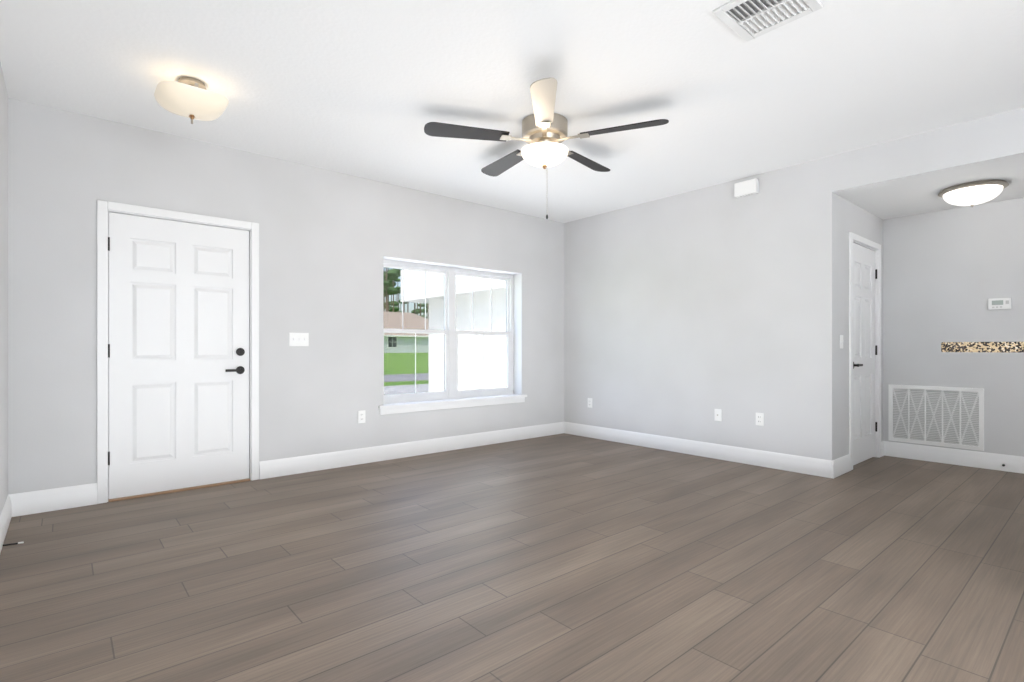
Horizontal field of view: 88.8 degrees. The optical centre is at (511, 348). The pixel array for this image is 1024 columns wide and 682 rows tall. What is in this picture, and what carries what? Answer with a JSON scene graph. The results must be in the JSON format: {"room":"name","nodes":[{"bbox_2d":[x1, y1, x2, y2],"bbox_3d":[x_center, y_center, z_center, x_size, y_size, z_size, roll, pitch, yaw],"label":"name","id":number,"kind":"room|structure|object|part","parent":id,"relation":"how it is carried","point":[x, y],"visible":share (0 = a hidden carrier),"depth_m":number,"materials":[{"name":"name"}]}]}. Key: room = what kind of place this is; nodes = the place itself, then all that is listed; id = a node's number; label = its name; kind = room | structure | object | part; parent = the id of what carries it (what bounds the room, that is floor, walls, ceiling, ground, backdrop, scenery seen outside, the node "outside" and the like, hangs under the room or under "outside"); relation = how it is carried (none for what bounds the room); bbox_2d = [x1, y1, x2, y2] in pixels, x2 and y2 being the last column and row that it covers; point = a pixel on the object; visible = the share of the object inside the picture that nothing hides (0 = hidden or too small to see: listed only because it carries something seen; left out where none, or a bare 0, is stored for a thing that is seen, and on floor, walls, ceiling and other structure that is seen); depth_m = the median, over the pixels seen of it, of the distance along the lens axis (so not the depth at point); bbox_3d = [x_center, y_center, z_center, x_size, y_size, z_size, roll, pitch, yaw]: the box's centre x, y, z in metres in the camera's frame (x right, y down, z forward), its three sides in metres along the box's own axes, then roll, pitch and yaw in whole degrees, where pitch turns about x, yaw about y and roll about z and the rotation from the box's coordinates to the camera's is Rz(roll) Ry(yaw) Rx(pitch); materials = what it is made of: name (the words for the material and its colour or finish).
{"room":"empty living room","nodes":[
{"label":"empty living room","id":0,"kind":"room"},
{"bbox_2d":[0,62,7,514],"bbox_3d":[-0.942,-0.265,0.571,0.150,2.690,7.200,0,0,-41],"label":"wall","id":1,"kind":"structure","parent":0,"point":[3,294],"depth_m":3.08,"materials":[{"name":"paint"}]},
{"bbox_2d":[0,494,15,552],"bbox_3d":[-0.879,1.008,0.625,0.016,0.145,7.200,0,0,-41],"label":"baseboard","id":2,"kind":"structure","parent":1,"relation":"attached to","point":[9,509],"depth_m":3.11,"materials":[{"name":"white"}]},
{"bbox_2d":[3,542,23,545],"bbox_3d":[-2.752,1.075,2.877,0.094,0.009,0.010,0,0,-29],"label":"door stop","id":3,"kind":"object","parent":2,"relation":"attached to","point":[13,543],"visible":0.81,"depth_m":2.88,"materials":[{"name":"black metal"}]},
{"bbox_2d":[8,98,563,493],"bbox_3d":[-0.822,-0.265,5.597,7.180,2.690,0.270,0,0,-41],"label":"wall","id":4,"kind":"structure","parent":0,"point":[329,241],"depth_m":4.43,"materials":[{"name":"paint"}]},
{"bbox_2d":[16,483,96,515],"bbox_3d":[-3.044,1.008,3.501,0.417,0.145,0.016,0,0,-41],"label":"baseboard","id":5,"kind":"structure","parent":4,"relation":"attached to","point":[31,502],"depth_m":3.49,"materials":[{"name":"white"}]},
{"bbox_2d":[97,200,258,503],"bbox_3d":[-2.487,0.022,3.974,1.049,2.115,0.055,0,0,-41],"label":"door frame","id":6,"kind":"structure","parent":4,"relation":"attached to","point":[103,207],"depth_m":3.74,"materials":[{"name":"white wood"}]},
{"bbox_2d":[107,210,250,501],"bbox_3d":[-2.534,0.040,4.028,0.981,2.081,0.116,0,0,-41],"label":"lining","id":7,"kind":"object","parent":4,"relation":"attached to","point":[108,211],"depth_m":3.82,"materials":[{"name":"white wood"}]},
{"bbox_3d":[-2.850,0.018,3.692,0.013,1.610,0.018,0,0,-41],"label":"front door hinges","id":8,"kind":"part","parent":7,"relation":"part of","materials":[{"name":"black metal"}]},
{"bbox_2d":[109,212,248,498],"bbox_3d":[-2.520,0.049,4.012,0.913,2.032,0.046,0,0,-41],"label":"front door","id":9,"kind":"structure","parent":7,"relation":"attached to","point":[178,338],"depth_m":3.96,"materials":[{"name":"white wood"}]},
{"bbox_2d":[108,478,250,501],"bbox_3d":[-2.529,1.073,4.023,0.921,0.014,0.130,0,0,-41],"label":"front door threshold sill","id":10,"kind":"structure","parent":4,"relation":"attached to","point":[172,491],"depth_m":3.94,"materials":[{"name":"brown wood"}]},
{"bbox_2d":[289,333,308,345],"bbox_3d":[-1.844,-0.080,4.530,0.164,0.116,0.017,0,0,-41],"label":"switch","id":11,"kind":"object","parent":4,"relation":"attached to","point":[298,339],"visible":1,"depth_m":4.53,"materials":[{"name":"white plastic"}]},
{"bbox_2d":[358,410,364,422],"bbox_3d":[-1.410,0.640,4.908,0.072,0.116,0.009,0,0,-41],"label":"outlet","id":12,"kind":"object","parent":4,"relation":"attached to","point":[361,416],"visible":1,"depth_m":4.90,"materials":[{"name":"white plastic"}]},
{"bbox_2d":[259,422,563,478],"bbox_3d":[-0.707,1.008,5.507,3.642,0.145,0.016,0,0,-41],"label":"baseboard","id":13,"kind":"structure","parent":4,"relation":"attached to","point":[315,462],"depth_m":5.12,"materials":[{"name":"white wood"}]},
{"bbox_2d":[378,259,526,414],"bbox_3d":[-0.623,-0.129,5.708,1.902,1.533,0.255,0,0,-41],"label":"window unit","id":14,"kind":"structure","parent":4,"relation":"in","point":[447,337],"depth_m":5.71,"materials":[{"name":"white plastic"}]},
{"bbox_3d":[-0.560,0.607,5.634,1.872,0.063,0.016,0,0,-41],"label":"apron trim","id":15,"kind":"part","parent":14,"relation":"part of","materials":[{"name":"white wood"}]},
{"bbox_3d":[-0.601,0.562,5.682,1.902,0.025,0.188,0,0,-41],"label":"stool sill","id":16,"kind":"part","parent":14,"relation":"part of","materials":[{"name":"white wood"}]},
{"bbox_2d":[0,433,1023,681],"bbox_3d":[1.621,1.140,2.752,7.180,0.120,7.770,0,0,-41],"label":"floor","id":17,"kind":"structure","parent":0,"point":[562,557],"depth_m":2.49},
{"bbox_2d":[0,0,1023,222],"bbox_3d":[1.621,-1.670,2.752,7.180,0.120,7.770,0,0,-41],"label":"ceiling","id":18,"kind":"structure","parent":0,"point":[368,89],"depth_m":3.11,"materials":[{"name":"white paint"}]},
{"bbox_2d":[154,77,228,123],"bbox_3d":[-1.935,-1.485,3.160,0.367,0.250,0.367,0,0,-41],"label":"ceiling light","id":19,"kind":"object","parent":18,"relation":"attached to","point":[191,98],"visible":1,"depth_m":3.08,"materials":[{"name":"white glass"}]},
{"bbox_2d":[424,77,668,218],"bbox_3d":[0.234,-1.265,3.770,1.611,0.690,1.608,0,0,-41],"label":"ceiling fan","id":20,"kind":"object","parent":18,"relation":"hanging from","point":[544,130],"visible":1,"depth_m":3.60,"materials":[{"name":"black wood"}]},
{"bbox_3d":[0.194,-1.482,3.169,0.476,0.036,0.479,0,0,-41],"label":"blade","id":21,"kind":"part","parent":20,"relation":"part of","materials":[{"name":"beige"}]},
{"bbox_3d":[0.233,-1.507,3.720,0.324,0.206,0.324,0,0,-41],"label":"motor","id":22,"kind":"part","parent":20,"relation":"part of","materials":[{"name":"silver metal"}]},
{"bbox_3d":[0.233,-1.356,3.720,0.336,0.101,0.336,0,0,-41],"label":"lamp shade","id":23,"kind":"part","parent":20,"relation":"part of","materials":[{"name":"white glass"}]},
{"bbox_3d":[0.249,-1.120,3.719,0.005,0.330,0.005,0,0,-41],"label":"chain cord","id":24,"kind":"part","parent":20,"relation":"part of","materials":[{"name":"silver metal"}]},
{"bbox_2d":[712,0,822,41],"bbox_3d":[1.205,-1.603,2.468,0.360,0.015,0.360,0,0,-41],"label":"ceiling vent","id":25,"kind":"object","parent":18,"relation":"in","point":[755,19],"visible":0.96,"depth_m":2.50,"materials":[{"name":"white metal"}]},
{"bbox_2d":[564,108,1023,460],"bbox_3d":[3.058,-0.265,4.006,0.124,2.690,7.200,0,0,-41],"label":"wall","id":26,"kind":"structure","parent":0,"point":[686,314],"depth_m":5.04,"materials":[{"name":"paint"}]},
{"bbox_2d":[588,398,591,407],"bbox_3d":[0.949,0.660,6.367,0.009,0.116,0.072,0,0,-41],"label":"outlet","id":27,"kind":"object","parent":26,"relation":"attached to","point":[589,402],"visible":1,"depth_m":6.36,"materials":[{"name":"white plastic"}]},
{"bbox_2d":[564,422,835,478],"bbox_3d":[1.680,1.008,5.510,0.016,0.145,3.062,0,0,-41],"label":"baseboard","id":28,"kind":"structure","parent":26,"relation":"attached to","point":[787,462],"depth_m":5.14,"materials":[{"name":"white wood"}]},
{"bbox_2d":[714,409,721,420],"bbox_3d":[2.016,0.650,5.119,0.016,0.116,0.072,0,0,-41],"label":"outlet","id":29,"kind":"object","parent":26,"relation":"attached to","point":[717,414],"visible":1,"depth_m":5.12,"materials":[{"name":"white plastic"}]},
{"bbox_2d":[734,178,758,197],"bbox_3d":[2.192,-1.500,4.887,0.052,0.130,0.210,0,0,-41],"label":"door chime","id":30,"kind":"object","parent":26,"relation":"attached to","point":[746,188],"visible":1,"depth_m":4.86,"materials":[{"name":"white plastic"}]},
{"bbox_2d":[756,413,763,425],"bbox_3d":[2.281,0.650,4.815,0.009,0.116,0.072,0,0,-41],"label":"outlet","id":31,"kind":"object","parent":26,"relation":"attached to","point":[760,419],"visible":1,"depth_m":4.81,"materials":[{"name":"white plastic"}]},
{"bbox_2d":[837,195,882,457],"bbox_3d":[3.226,-0.115,4.919,1.320,2.390,0.120,0,0,-41],"label":"wall","id":32,"kind":"structure","parent":0,"point":[856,219],"depth_m":4.58,"materials":[{"name":"paint"}]},
{"bbox_2d":[840,335,842,347],"bbox_3d":[2.846,-0.060,4.503,0.072,0.116,0.017,0,0,-41],"label":"light switch","id":33,"kind":"object","parent":32,"relation":"attached to","point":[841,341],"visible":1,"depth_m":4.50,"materials":[{"name":"white plastic"}]},
{"bbox_2d":[836,454,850,476],"bbox_3d":[2.847,1.008,4.504,0.404,0.145,0.016,0,0,-41],"label":"baseboard","id":34,"kind":"structure","parent":32,"relation":"attached to","point":[843,464],"depth_m":4.50,"materials":[{"name":"white"}]},
{"bbox_2d":[853,241,876,456],"bbox_3d":[3.294,0.040,4.978,0.828,2.081,0.116,0,0,-41],"label":"lining","id":35,"kind":"object","parent":32,"relation":"attached to","point":[875,250],"depth_m":5.19,"materials":[{"name":"white wood"}]},
{"bbox_2d":[853,243,874,464],"bbox_3d":[3.308,0.049,4.962,0.760,2.032,0.046,0,0,-41],"label":"hall door","id":36,"kind":"structure","parent":35,"relation":"attached to","point":[864,352],"depth_m":4.95,"materials":[{"name":"white wood"}]},
{"bbox_3d":[3.616,0.018,5.189,0.013,1.610,0.018,0,0,-41],"label":"hall door hinges","id":37,"kind":"part","parent":35,"relation":"part of","materials":[{"name":"black metal"}]},
{"bbox_2d":[849,232,880,469],"bbox_3d":[3.337,0.022,4.928,0.896,2.115,0.020,0,0,-41],"label":"door frame","id":38,"kind":"structure","parent":32,"relation":"attached to","point":[863,241],"depth_m":4.79,"materials":[{"name":"white wood"}]},
{"bbox_2d":[833,153,1023,219],"bbox_3d":[4.563,-1.460,3.270,1.440,0.300,4.124,0,0,-41],"label":"ceiling","id":39,"kind":"structure","parent":0,"point":[906,196],"depth_m":4.27,"materials":[{"name":"white paint"}]},
{"bbox_2d":[938,180,1008,206],"bbox_3d":[3.745,-1.229,4.253,0.436,0.161,0.436,0,0,-41],"label":"light","id":40,"kind":"object","parent":39,"relation":"attached to","point":[972,194],"visible":1,"depth_m":4.14,"materials":[{"name":"white glass"}]},
{"bbox_2d":[883,197,1023,456],"bbox_3d":[5.127,-0.265,3.834,0.150,2.690,4.244,0,0,-41],"label":"wall","id":41,"kind":"structure","parent":0,"point":[948,274],"depth_m":4.85,"materials":[{"name":"paint"}]},
{"bbox_2d":[888,384,983,450],"bbox_3d":[4.027,0.641,4.990,0.012,0.563,0.718,0,0,-41],"label":"air vent","id":42,"kind":"object","parent":41,"relation":"in","point":[952,417],"visible":1,"depth_m":4.97,"materials":[{"name":"white metal"}]},
{"bbox_2d":[881,441,1023,473],"bbox_3d":[5.084,1.008,3.738,0.040,0.145,4.094,0,0,-41],"label":"baseboard","id":43,"kind":"structure","parent":41,"relation":"attached to","point":[985,460],"depth_m":4.87,"materials":[{"name":"white"}]},
{"bbox_2d":[941,341,1023,352],"bbox_3d":[2.926,0.525,1.565,0.620,1.109,2.469,0,0,-41],"label":"bar","id":44,"kind":"object","parent":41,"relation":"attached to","point":[1002,347],"visible":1,"depth_m":2.19,"materials":[{"name":"stone"}]},
{"bbox_2d":[988,298,1010,309],"bbox_3d":[4.323,-0.398,4.633,0.028,0.100,0.150,0,0,-41],"label":"thermostat","id":45,"kind":"object","parent":41,"relation":"attached to","point":[998,303],"visible":1,"depth_m":4.62,"materials":[{"name":"white plastic"}]}
]}

